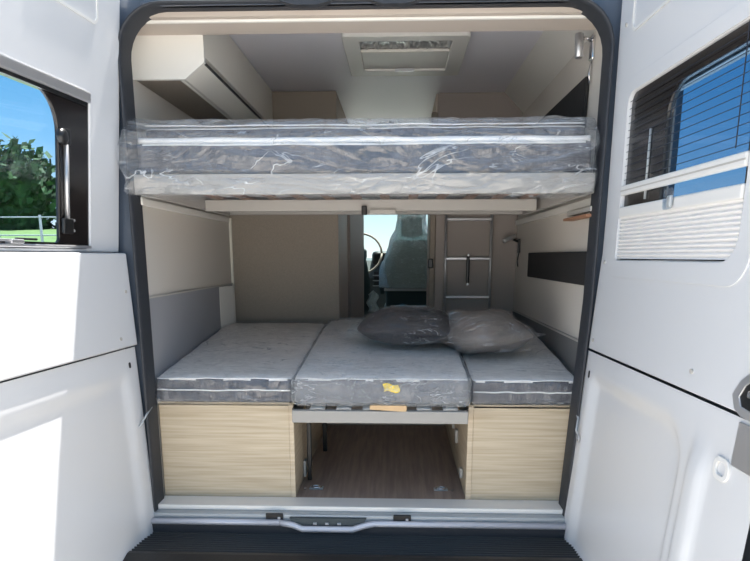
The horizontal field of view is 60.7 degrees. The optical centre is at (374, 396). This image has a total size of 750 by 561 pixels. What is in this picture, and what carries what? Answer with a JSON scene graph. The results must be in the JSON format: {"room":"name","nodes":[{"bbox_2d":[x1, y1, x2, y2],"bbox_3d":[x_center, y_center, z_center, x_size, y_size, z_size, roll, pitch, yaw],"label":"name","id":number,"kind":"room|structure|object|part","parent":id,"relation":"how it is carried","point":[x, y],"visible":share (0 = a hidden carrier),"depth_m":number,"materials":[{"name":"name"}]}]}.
{"room":"vehicle interior","nodes":[
{"label":"vehicle interior","id":0,"kind":"room"},
{"bbox_2d":[131,61,232,495],"bbox_3d":[-0.812,-0.800,3.726,0.079,1.810,2.940,0,12,2],"label":"wall","id":1,"kind":"structure","parent":0,"point":[188,260],"depth_m":2.67,"materials":[{"name":"beige"}]},
{"bbox_2d":[141,198,229,221],"bbox_3d":[-0.804,-0.815,2.826,0.018,0.025,1.190,0,12,2],"label":"trim","id":2,"kind":"structure","parent":1,"relation":"attached to","point":[144,202],"depth_m":2.64,"materials":[{"name":"white laminate"}]},
{"bbox_3d":[-0.809,-0.300,2.965,0.006,0.390,1.240,0,12,2],"label":"panel","id":3,"kind":"part","parent":1,"relation":"part of","materials":[{"name":"grey"}]},
{"bbox_3d":[-0.807,-0.492,2.923,0.009,0.007,1.240,0,12,2],"label":"seam trim","id":4,"kind":"part","parent":1,"relation":"part of","materials":[{"name":"grey plastic"}]},
{"bbox_2d":[131,34,272,127],"bbox_3d":[-0.714,-1.405,2.893,0.261,0.267,1.298,0,12,2],"label":"upper cabinet","id":5,"kind":"object","parent":1,"relation":"attached to","point":[208,78],"visible":0.79,"depth_m":2.50,"materials":[{"name":"white laminate"}]},
{"bbox_3d":[-0.737,-1.268,2.269,0.261,0.266,0.018,0,12,2],"label":"panel","id":6,"kind":"part","parent":5,"relation":"part of","materials":[{"name":"white laminate"}]},
{"bbox_3d":[-0.608,-1.362,2.520,0.019,0.186,0.518,0,12,2],"label":"cabinet door","id":7,"kind":"part","parent":5,"relation":"part of","materials":[{"name":"white laminate"}]},
{"bbox_3d":[-0.586,-1.500,3.144,0.019,0.186,0.755,0,12,2],"label":"cabinet door","id":8,"kind":"part","parent":5,"relation":"part of","materials":[{"name":"white laminate"}]},
{"bbox_2d":[219,286,235,327],"bbox_3d":[-0.777,-0.389,3.380,0.040,0.385,0.170,0,12,2],"label":"trim","id":9,"kind":"structure","parent":1,"relation":"attached to","point":[226,293],"depth_m":3.35,"materials":[{"name":"white laminate"}]},
{"bbox_2d":[136,7,595,35],"bbox_3d":[-0.047,-1.314,2.145,1.640,0.123,0.151,0,12,2],"label":"trim","id":10,"kind":"structure","parent":1,"relation":"attached to","point":[522,24],"depth_m":2.14,"materials":[{"name":"beige plastic"}]},
{"bbox_2d":[165,424,561,514],"bbox_3d":[0.045,-0.026,4.532,1.900,0.050,4.240,0,12,2],"label":"floor","id":11,"kind":"structure","parent":0,"point":[359,461],"depth_m":2.91,"materials":[{"name":"brown wood"}]},
{"bbox_2d":[158,399,322,496],"bbox_3d":[-0.543,0.086,3.019,0.530,0.380,1.122,0,12,2],"label":"storage cabinet","id":12,"kind":"object","parent":11,"relation":"on","point":[243,449],"visible":0.8,"depth_m":2.48,"materials":[{"name":"brown wood"}]},
{"bbox_3d":[-0.548,-0.095,2.981,0.518,0.012,1.120,0,12,2],"label":"panel","id":13,"kind":"part","parent":12,"relation":"part of","materials":[{"name":"brown wood"}]},
{"bbox_2d":[156,323,324,401],"bbox_3d":[-0.546,-0.192,2.942,0.544,0.206,1.194,0,12,2],"label":"mattress","id":14,"kind":"object","parent":12,"relation":"on","point":[241,362],"visible":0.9,"depth_m":2.55,"materials":[{"name":"white fabric"}]},
{"bbox_3d":[-0.299,0.089,3.011,0.018,0.376,1.122,0,12,2],"label":"panel","id":15,"kind":"part","parent":12,"relation":"part of","materials":[{"name":"brown wood"}]},
{"bbox_2d":[229,91,363,326],"bbox_3d":[-0.434,-0.871,4.050,0.668,1.808,1.170,0,12,2],"label":"partition wall","id":16,"kind":"structure","parent":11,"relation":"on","point":[285,268],"depth_m":3.52,"materials":[{"name":"beige laminate"}]},
{"bbox_3d":[-0.494,-0.496,3.559,0.588,1.283,0.015,0,12,2],"label":"panel","id":17,"kind":"part","parent":16,"relation":"part of","materials":[{"name":"beige laminate"}]},
{"bbox_3d":[-0.198,-0.563,3.864,0.022,1.283,0.630,0,12,2],"label":"panel","id":18,"kind":"part","parent":16,"relation":"part of","materials":[{"name":"beige"}]},
{"bbox_3d":[-0.135,-0.794,4.395,0.093,1.510,0.510,0,12,2],"label":"door","id":19,"kind":"part","parent":16,"relation":"part of","materials":[{"name":"beige"}]},
{"bbox_2d":[304,485,323,489],"bbox_3d":[-0.250,0.367,2.607,0.079,0.012,0.036,0,12,2],"label":"ring","id":20,"kind":"object","parent":11,"relation":"on","point":[312,486],"visible":1,"depth_m":2.60,"materials":[{"name":"silver metal"}]},
{"bbox_2d":[364,250,378,317],"bbox_3d":[-0.220,-0.801,5.088,0.520,1.225,0.600,0,12,2],"label":"seat","id":21,"kind":"object","parent":11,"relation":"on","point":[370,298],"visible":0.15,"depth_m":4.84,"materials":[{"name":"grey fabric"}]},
{"bbox_3d":[-0.235,-0.926,4.902,0.400,0.540,0.130,0,12,2],"label":"backrest","id":22,"kind":"part","parent":21,"relation":"part of","materials":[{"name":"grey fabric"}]},
{"bbox_2d":[364,309,372,317],"bbox_3d":[-0.228,-0.680,5.176,0.440,0.140,0.480,0,12,2],"label":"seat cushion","id":23,"kind":"object","parent":21,"relation":"on","point":[366,313],"depth_m":4.93,"materials":[{"name":"grey fabric"}]},
{"bbox_2d":[292,403,467,479],"bbox_3d":[0.037,0.096,2.940,0.645,0.392,1.200,0,12,2],"label":"bed base","id":24,"kind":"object","parent":11,"relation":"on","point":[316,412],"visible":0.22,"depth_m":2.33,"materials":[{"name":"grey metal"}]},
{"bbox_3d":[-0.278,-0.060,2.916,0.013,0.043,1.142,0,12,2],"label":"rail","id":25,"kind":"part","parent":24,"relation":"part of","materials":[{"name":"black plastic"}]},
{"bbox_3d":[-0.274,0.187,2.666,0.017,0.332,0.025,0,12,2],"label":"folding leg","id":26,"kind":"part","parent":24,"relation":"part of","materials":[{"name":"black plastic"}]},
{"bbox_3d":[-0.241,0.098,3.068,0.020,0.332,0.030,0,12,2],"label":"folding leg","id":27,"kind":"part","parent":24,"relation":"part of","materials":[{"name":"black plastic"}]},
{"bbox_3d":[0.017,0.071,2.335,0.640,0.046,0.028,0,12,2],"label":"rail","id":28,"kind":"part","parent":24,"relation":"part of","materials":[{"name":"grey metal"}]},
{"bbox_2d":[291,319,469,406],"bbox_3d":[0.045,-0.208,2.974,0.662,0.203,1.404,0,12,2],"label":"mattress","id":29,"kind":"object","parent":24,"relation":"on","point":[340,367],"visible":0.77,"depth_m":2.40,"materials":[{"name":"white fabric"}]},
{"bbox_2d":[347,306,449,344],"bbox_3d":[0.122,-0.314,2.818,0.566,0.190,0.524,0,12,2],"label":"pillow","id":30,"kind":"object","parent":29,"relation":"on","point":[399,325],"visible":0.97,"depth_m":2.65,"materials":[{"name":"black fabric"}]},
{"bbox_2d":[370,403,406,411],"bbox_3d":[0.053,0.011,2.460,0.133,0.022,0.299,0,12,2],"label":"cardboard sheet","id":31,"kind":"object","parent":24,"relation":"on","point":[373,406],"visible":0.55,"depth_m":2.32,"materials":[{"name":"brown cardboard"}]},
{"bbox_3d":[0.354,-0.056,2.894,0.012,0.043,1.142,0,12,2],"label":"rail","id":32,"kind":"part","parent":24,"relation":"part of","materials":[{"name":"black plastic"}]},
{"bbox_2d":[379,215,427,307],"bbox_3d":[0.288,-0.849,5.203,0.503,1.270,0.578,0,12,2],"label":"seat","id":33,"kind":"object","parent":11,"relation":"on","point":[403,269],"visible":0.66,"depth_m":4.90,"materials":[{"name":"grey fabric"}]},
{"bbox_3d":[0.062,-0.966,5.174,0.045,0.259,0.279,0,12,2],"label":"armrest","id":34,"kind":"part","parent":33,"relation":"part of","materials":[{"name":"grey fabric"}]},
{"bbox_3d":[0.281,-0.832,4.960,0.420,0.020,0.040,0,12,2],"label":"frame","id":35,"kind":"part","parent":33,"relation":"part of","materials":[{"name":"black plastic"}]},
{"bbox_3d":[0.284,-0.950,5.011,0.400,0.540,0.130,0,12,2],"label":"backrest","id":36,"kind":"part","parent":33,"relation":"part of","materials":[{"name":"grey fabric"}]},
{"bbox_2d":[434,486,453,491],"bbox_3d":[0.278,0.371,2.589,0.079,0.012,0.036,0,12,2],"label":"ring","id":37,"kind":"object","parent":11,"relation":"on","point":[438,488],"visible":1,"depth_m":2.58,"materials":[{"name":"silver metal"}]},
{"bbox_2d":[426,92,522,316],"bbox_3d":[0.581,-0.892,4.142,0.513,1.810,0.890,0,12,2],"label":"cabinet","id":38,"kind":"object","parent":11,"relation":"on","point":[464,238],"visible":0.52,"depth_m":3.73,"materials":[{"name":"beige"}]},
{"bbox_3d":[0.369,-0.900,4.179,0.022,1.810,0.830,0,12,2],"label":"panel","id":39,"kind":"part","parent":38,"relation":"part of","materials":[{"name":"beige"}]},
{"bbox_3d":[0.335,-0.757,3.763,0.036,1.710,0.025,0,12,2],"label":"edge post","id":40,"kind":"part","parent":38,"relation":"part of","materials":[{"name":"beige laminate"}]},
{"bbox_2d":[443,214,492,312],"bbox_3d":[0.540,-0.763,3.721,0.280,0.670,0.020,0,12,2],"label":"ladder","id":41,"kind":"object","parent":38,"relation":"attached to","point":[447,219],"visible":0.88,"depth_m":3.71,"materials":[{"name":"silver metal"}]},
{"bbox_3d":[0.410,-0.764,3.726,0.020,0.670,0.016,0,12,2],"label":"rail","id":42,"kind":"part","parent":41,"relation":"part of","materials":[{"name":"silver metal"}]},
{"bbox_2d":[466,254,469,284],"bbox_3d":[0.538,-0.737,3.705,0.020,0.179,0.018,0,12,2],"label":"strap","id":43,"kind":"object","parent":41,"relation":"attached to","point":[468,255],"visible":1,"depth_m":3.70,"materials":[{"name":"black fabric"}]},
{"bbox_3d":[0.669,-0.762,3.717,0.020,0.670,0.016,0,12,2],"label":"rail","id":44,"kind":"part","parent":41,"relation":"part of","materials":[{"name":"silver metal"}]},
{"bbox_2d":[445,398,569,500],"bbox_3d":[0.562,0.095,2.980,0.409,0.378,1.124,0,12,2],"label":"storage cabinet","id":45,"kind":"object","parent":11,"relation":"on","point":[503,451],"visible":0.76,"depth_m":2.44,"materials":[{"name":"brown wood"}]},
{"bbox_3d":[0.380,0.096,2.987,0.020,0.373,1.124,0,12,2],"label":"panel","id":46,"kind":"part","parent":45,"relation":"part of","materials":[{"name":"brown wood"}]},
{"bbox_2d":[458,319,573,403],"bbox_3d":[0.579,-0.218,3.035,0.421,0.220,1.442,0,12,2],"label":"mattress","id":47,"kind":"object","parent":45,"relation":"on","point":[528,374],"visible":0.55,"depth_m":2.40,"materials":[{"name":"white fabric"}]},
{"bbox_2d":[440,310,541,353],"bbox_3d":[0.448,-0.282,2.738,0.409,0.196,0.540,-5,13,-22],"label":"pillow","id":48,"kind":"object","parent":47,"relation":"on","point":[471,332],"visible":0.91,"depth_m":2.57,"materials":[{"name":"grey fabric"}]},
{"bbox_3d":[0.568,-0.084,2.943,0.397,0.013,1.120,0,12,2],"label":"panel","id":49,"kind":"part","parent":45,"relation":"part of","materials":[{"name":"brown wood"}]},
{"bbox_2d":[229,31,542,127],"bbox_3d":[0.025,-1.710,3.557,1.900,0.040,2.820,0,12,2],"label":"ceiling","id":50,"kind":"structure","parent":0,"point":[492,59],"depth_m":3.18,"materials":[{"name":"white plastic"}]},
{"bbox_2d":[341,32,470,75],"bbox_3d":[0.134,-1.516,2.837,0.520,0.034,0.580,0,12,2],"label":"ceiling vent","id":51,"kind":"object","parent":50,"relation":"in","point":[439,53],"visible":0.98,"depth_m":2.79,"materials":[{"name":"white plastic"}]},
{"bbox_2d":[361,48,449,68],"bbox_3d":[0.136,-1.529,2.896,0.380,0.006,0.280,0,12,2],"label":"blind","id":52,"kind":"object","parent":51,"relation":"hanging from","point":[418,58],"depth_m":2.88,"materials":[{"name":"white plastic"}]},
{"bbox_3d":[0.131,-1.494,2.763,0.380,0.012,0.015,0,12,2],"label":"blind rail","id":53,"kind":"part","parent":51,"relation":"part of","materials":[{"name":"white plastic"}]},
{"bbox_2d":[327,403,444,424],"bbox_3d":[0.062,-0.060,3.560,0.700,0.435,0.040,0,12,2],"label":"frame","id":54,"kind":"structure","parent":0,"point":[356,406],"depth_m":3.58,"materials":[{"name":"beige metal"}]},
{"bbox_2d":[111,0,683,537],"bbox_3d":[0.057,-0.977,4.666,2.080,2.060,5.168,0,12,2],"label":"door frame","id":55,"kind":"structure","parent":0,"point":[227,514],"depth_m":2.30,"materials":[{"name":"white metal"}]},
{"bbox_2d":[0,0,153,560],"bbox_3d":[-0.947,-0.256,1.776,0.147,1.985,0.982,2,13,8],"label":"door","id":56,"kind":"structure","parent":55,"relation":"attached to","point":[75,478],"depth_m":1.90,"materials":[{"name":"white paint"}]},
{"bbox_3d":[-0.946,-0.429,1.737,0.012,0.006,0.080,2,13,8],"label":"latch lever","id":57,"kind":"part","parent":56,"relation":"part of","materials":[{"name":"black plastic"}]},
{"bbox_3d":[-0.927,-0.810,1.651,0.106,0.848,0.980,2,13,8],"label":"panel","id":58,"kind":"part","parent":56,"relation":"part of","materials":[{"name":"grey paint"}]},
{"bbox_3d":[-0.895,-0.747,1.835,0.021,0.044,0.044,2,13,8],"label":"stay knob","id":59,"kind":"part","parent":56,"relation":"part of","materials":[{"name":"black plastic"}]},
{"bbox_3d":[-0.942,-0.239,1.780,0.060,0.319,0.973,2,13,8],"label":"panel","id":60,"kind":"part","parent":56,"relation":"part of","materials":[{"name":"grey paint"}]},
{"bbox_3d":[-0.909,0.307,1.899,0.043,0.784,0.970,2,13,8],"label":"panel","id":61,"kind":"part","parent":56,"relation":"part of","materials":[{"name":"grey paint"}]},
{"bbox_2d":[139,407,152,427],"bbox_3d":[-0.839,0.092,2.326,0.029,0.098,0.102,7,14,28],"label":"cable","id":62,"kind":"object","parent":55,"relation":"attached to","point":[147,413],"visible":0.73,"depth_m":2.31,"materials":[{"name":"silver metal"}]},
{"bbox_3d":[-0.374,0.448,2.384,0.065,0.032,0.009,0,12,2],"label":"striker plate","id":63,"kind":"part","parent":55,"relation":"part of","materials":[{"name":"black plastic"}]},
{"bbox_2d":[290,517,365,525],"bbox_3d":[-0.175,0.467,2.378,0.285,0.040,0.016,0,12,2],"label":"handle","id":64,"kind":"object","parent":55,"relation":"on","point":[294,521],"depth_m":2.37,"materials":[{"name":"silver metal"}]},
{"bbox_2d":[123,532,582,560],"bbox_3d":[-0.036,0.636,2.291,2.160,0.212,0.345,0,12,2],"label":"bumper cover","id":65,"kind":"object","parent":55,"relation":"attached to","point":[159,546],"visible":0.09,"depth_m":2.26,"materials":[{"name":"black plastic"}]},
{"bbox_3d":[-0.052,0.527,2.382,1.640,0.106,0.020,0,12,2],"label":"sill","id":66,"kind":"part","parent":55,"relation":"part of","materials":[{"name":"grey rubber"}]},
{"bbox_2d":[366,251,385,309],"bbox_3d":[0.103,-0.918,6.026,1.900,0.880,0.735,0,12,2],"label":"dashboard","id":67,"kind":"object","parent":55,"relation":"attached to","point":[372,262],"visible":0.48,"depth_m":5.68,"materials":[{"name":"grey plastic"}]},
{"bbox_2d":[364,233,382,272],"bbox_3d":[-0.132,-1.237,5.521,0.398,0.358,0.158,0,12,2],"label":"steering wheel","id":68,"kind":"object","parent":67,"relation":"attached to","point":[366,234],"visible":0.32,"depth_m":5.52,"materials":[{"name":"beige plastic"}]},
{"bbox_2d":[372,251,385,264],"bbox_3d":[0.065,-1.239,5.719,0.180,0.120,0.200,0,12,2],"label":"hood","id":69,"kind":"object","parent":67,"relation":"attached to","point":[376,255],"depth_m":5.62,"materials":[{"name":"black plastic"}]},
{"bbox_3d":[0.100,0.451,2.368,0.065,0.032,0.009,0,12,2],"label":"striker plate","id":70,"kind":"part","parent":55,"relation":"part of","materials":[{"name":"black plastic"}]},
{"bbox_2d":[575,415,579,441],"bbox_3d":[0.716,0.104,2.275,0.014,0.098,0.096,2,13,9],"label":"cable","id":71,"kind":"object","parent":55,"relation":"attached to","point":[577,422],"visible":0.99,"depth_m":2.26,"materials":[{"name":"silver metal"}]},
{"bbox_2d":[564,0,749,560],"bbox_3d":[0.763,-0.234,1.678,0.183,1.985,1.050,0,12,0],"label":"door","id":72,"kind":"structure","parent":55,"relation":"attached to","point":[661,467],"depth_m":1.66,"materials":[{"name":"white paint"}]},
{"bbox_3d":[0.718,0.330,1.802,0.083,0.779,1.051,0,12,1],"label":"panel","id":73,"kind":"part","parent":72,"relation":"part of","materials":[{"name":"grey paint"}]},
{"bbox_3d":[0.779,-0.630,1.591,0.072,1.174,1.050,0,12,0],"label":"panel","id":74,"kind":"part","parent":72,"relation":"part of","materials":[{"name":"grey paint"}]},
{"bbox_2d":[616,199,743,259],"bbox_3d":[0.771,-0.426,1.684,0.012,0.124,0.688,0,12,0],"label":"blind","id":75,"kind":"object","parent":72,"relation":"hanging from","point":[697,229],"depth_m":1.60,"materials":[{"name":"white"}]},
{"bbox_3d":[0.770,-0.502,1.667,0.015,0.032,0.688,0,12,0],"label":"blind rail","id":76,"kind":"part","parent":72,"relation":"part of","materials":[{"name":"white plastic"}]},
{"bbox_3d":[0.770,-0.566,1.653,0.015,0.030,0.688,0,12,0],"label":"blind rail","id":77,"kind":"part","parent":72,"relation":"part of","materials":[{"name":"white plastic"}]},
{"bbox_3d":[0.737,0.104,1.264,0.013,0.092,0.088,0,12,0],"label":"lock plate","id":78,"kind":"part","parent":72,"relation":"part of","materials":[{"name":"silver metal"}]},
{"bbox_3d":[0.772,-0.654,1.343,0.002,0.250,0.003,-11,17,-42],"label":"cord","id":79,"kind":"part","parent":72,"relation":"part of","materials":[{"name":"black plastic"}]},
{"bbox_2d":[512,30,601,375],"bbox_3d":[0.838,-0.788,3.669,0.049,1.810,2.940,0,12,2],"label":"wall","id":80,"kind":"structure","parent":0,"point":[551,309],"depth_m":2.76,"materials":[{"name":"beige"}]},
{"bbox_2d":[134,172,594,220],"bbox_3d":[-0.010,-0.813,2.753,1.590,0.140,1.198,0,12,2],"label":"frame","id":81,"kind":"object","parent":80,"relation":"attached to","point":[185,189],"visible":0.98,"depth_m":2.18,"materials":[{"name":"grey"}]},
{"bbox_3d":[-0.784,-0.848,2.769,0.020,0.055,1.146,0,12,2],"label":"rail","id":82,"kind":"part","parent":81,"relation":"part of","materials":[{"name":"grey paint"}]},
{"bbox_2d":[122,116,596,199],"bbox_3d":[-0.043,-0.930,2.683,1.607,0.282,1.246,0,12,2],"label":"mattress","id":83,"kind":"object","parent":81,"relation":"on","point":[412,149],"visible":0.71,"depth_m":2.16,"materials":[{"name":"white fabric"}]},
{"bbox_3d":[-0.027,-0.825,2.521,1.510,0.006,0.706,0,12,2],"label":"under panel","id":84,"kind":"part","parent":81,"relation":"part of","materials":[{"name":"grey paint"}]},
{"bbox_3d":[0.745,-0.837,2.716,0.020,0.055,1.146,0,12,2],"label":"rail","id":85,"kind":"part","parent":81,"relation":"part of","materials":[{"name":"grey paint"}]},
{"bbox_2d":[502,234,520,266],"bbox_3d":[0.772,-0.828,3.615,0.114,0.183,0.038,-4,13,-19],"label":"reading lamp","id":86,"kind":"object","parent":80,"relation":"attached to","point":[513,236],"visible":1,"depth_m":3.60,"materials":[{"name":"black plastic"}]},
{"bbox_3d":[0.815,-0.855,3.625,0.012,0.080,0.040,0,12,2],"label":"wall plate","id":87,"kind":"part","parent":86,"relation":"part of","materials":[{"name":"black plastic"}]},
{"bbox_3d":[0.793,-0.350,3.050,0.009,0.008,1.540,0,12,2],"label":"seam trim","id":88,"kind":"part","parent":80,"relation":"part of","materials":[{"name":"grey"}]},
{"bbox_3d":[0.795,-0.240,3.075,0.006,0.225,1.540,0,12,2],"label":"panel","id":89,"kind":"part","parent":80,"relation":"part of","materials":[{"name":"grey"}]},
{"bbox_2d":[505,30,595,112],"bbox_3d":[0.745,-1.481,2.864,0.110,0.110,1.420,0,12,2],"label":"cabinet","id":90,"kind":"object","parent":80,"relation":"attached to","point":[553,50],"depth_m":2.84,"materials":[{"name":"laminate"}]},
{"bbox_2d":[515,198,590,224],"bbox_3d":[0.788,-0.837,2.933,0.018,0.028,1.520,0,12,2],"label":"trim","id":91,"kind":"structure","parent":80,"relation":"attached to","point":[583,203],"depth_m":2.72,"materials":[{"name":"white laminate"}]},
{"bbox_2d":[527,251,586,285],"bbox_3d":[0.779,-0.564,2.765,0.016,0.121,1.135,0,12,2],"label":"pocket","id":92,"kind":"object","parent":80,"relation":"attached to","point":[567,267],"visible":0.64,"depth_m":2.67,"materials":[{"name":"black fabric"}]},
{"bbox_2d":[534,76,588,127],"bbox_3d":[0.789,-1.200,2.901,0.016,0.175,1.165,0,12,2],"label":"pocket","id":93,"kind":"object","parent":80,"relation":"attached to","point":[573,106],"visible":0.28,"depth_m":2.48,"materials":[{"name":"black fabric"}]},
{"bbox_2d":[575,32,595,83],"bbox_3d":[0.744,-1.202,2.272,0.078,0.161,0.039,-3,13,-14],"label":"reading lamp","id":94,"kind":"object","parent":80,"relation":"attached to","point":[579,37],"visible":1,"depth_m":2.25,"materials":[{"name":"silver metal"}]},
{"bbox_3d":[0.744,-1.265,2.261,0.053,0.021,0.014,-2,13,-11],"label":"arm","id":95,"kind":"part","parent":94,"relation":"part of","materials":[{"name":"silver metal"}]},
{"bbox_3d":[0.772,-1.238,2.271,0.012,0.080,0.040,0,12,2],"label":"wall plate","id":96,"kind":"part","parent":94,"relation":"part of","materials":[{"name":"silver metal"}]},
{"label":"outside","id":97,"kind":"structure","parent":0,"visible":0},
{"bbox_2d":[0,228,56,241],"bbox_3d":[-32.029,-6.661,30.678,54.000,2.650,40.000,0,12,2],"label":"grass bank","id":98,"kind":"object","parent":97,"point":[51,231],"visible":0.07,"depth_m":22.63,"materials":[{"name":"green plant"}]},
{"bbox_2d":[0,133,55,229],"bbox_3d":[-14.956,-7.734,26.800,4.599,6.068,3.700,-4,13,-16],"label":"tree","id":99,"kind":"object","parent":98,"relation":"on","point":[27,185],"visible":0.46,"depth_m":25.70,"materials":[{"name":"green plant"}]},
{"bbox_3d":[-15.088,-7.758,26.837,3.030,4.114,2.920,0,12,2],"label":"crown","id":100,"kind":"part","parent":99,"relation":"part of","materials":[{"name":"green plant"}]},
{"bbox_2d":[0,215,56,241],"bbox_3d":[-7.088,-3.166,14.670,13.058,1.950,0.058,0,12,2],"label":"wire fence","id":101,"kind":"object","parent":98,"relation":"on","point":[38,216],"visible":0.02,"depth_m":14.51,"materials":[{"name":"silver metal"}]},
{"bbox_3d":[-7.088,-4.069,14.471,13.000,0.029,0.029,0,12,2],"label":"rail","id":102,"kind":"part","parent":101,"relation":"part of","materials":[{"name":"silver metal"}]},
{"bbox_3d":[-7.088,-3.678,14.557,13.000,0.029,0.029,0,12,2],"label":"rail","id":103,"kind":"part","parent":101,"relation":"part of","materials":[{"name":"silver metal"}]},
{"bbox_3d":[-7.588,-3.169,14.688,0.058,1.950,0.058,0,12,2],"label":"post","id":104,"kind":"part","parent":101,"relation":"part of","materials":[{"name":"silver metal"}]}
]}

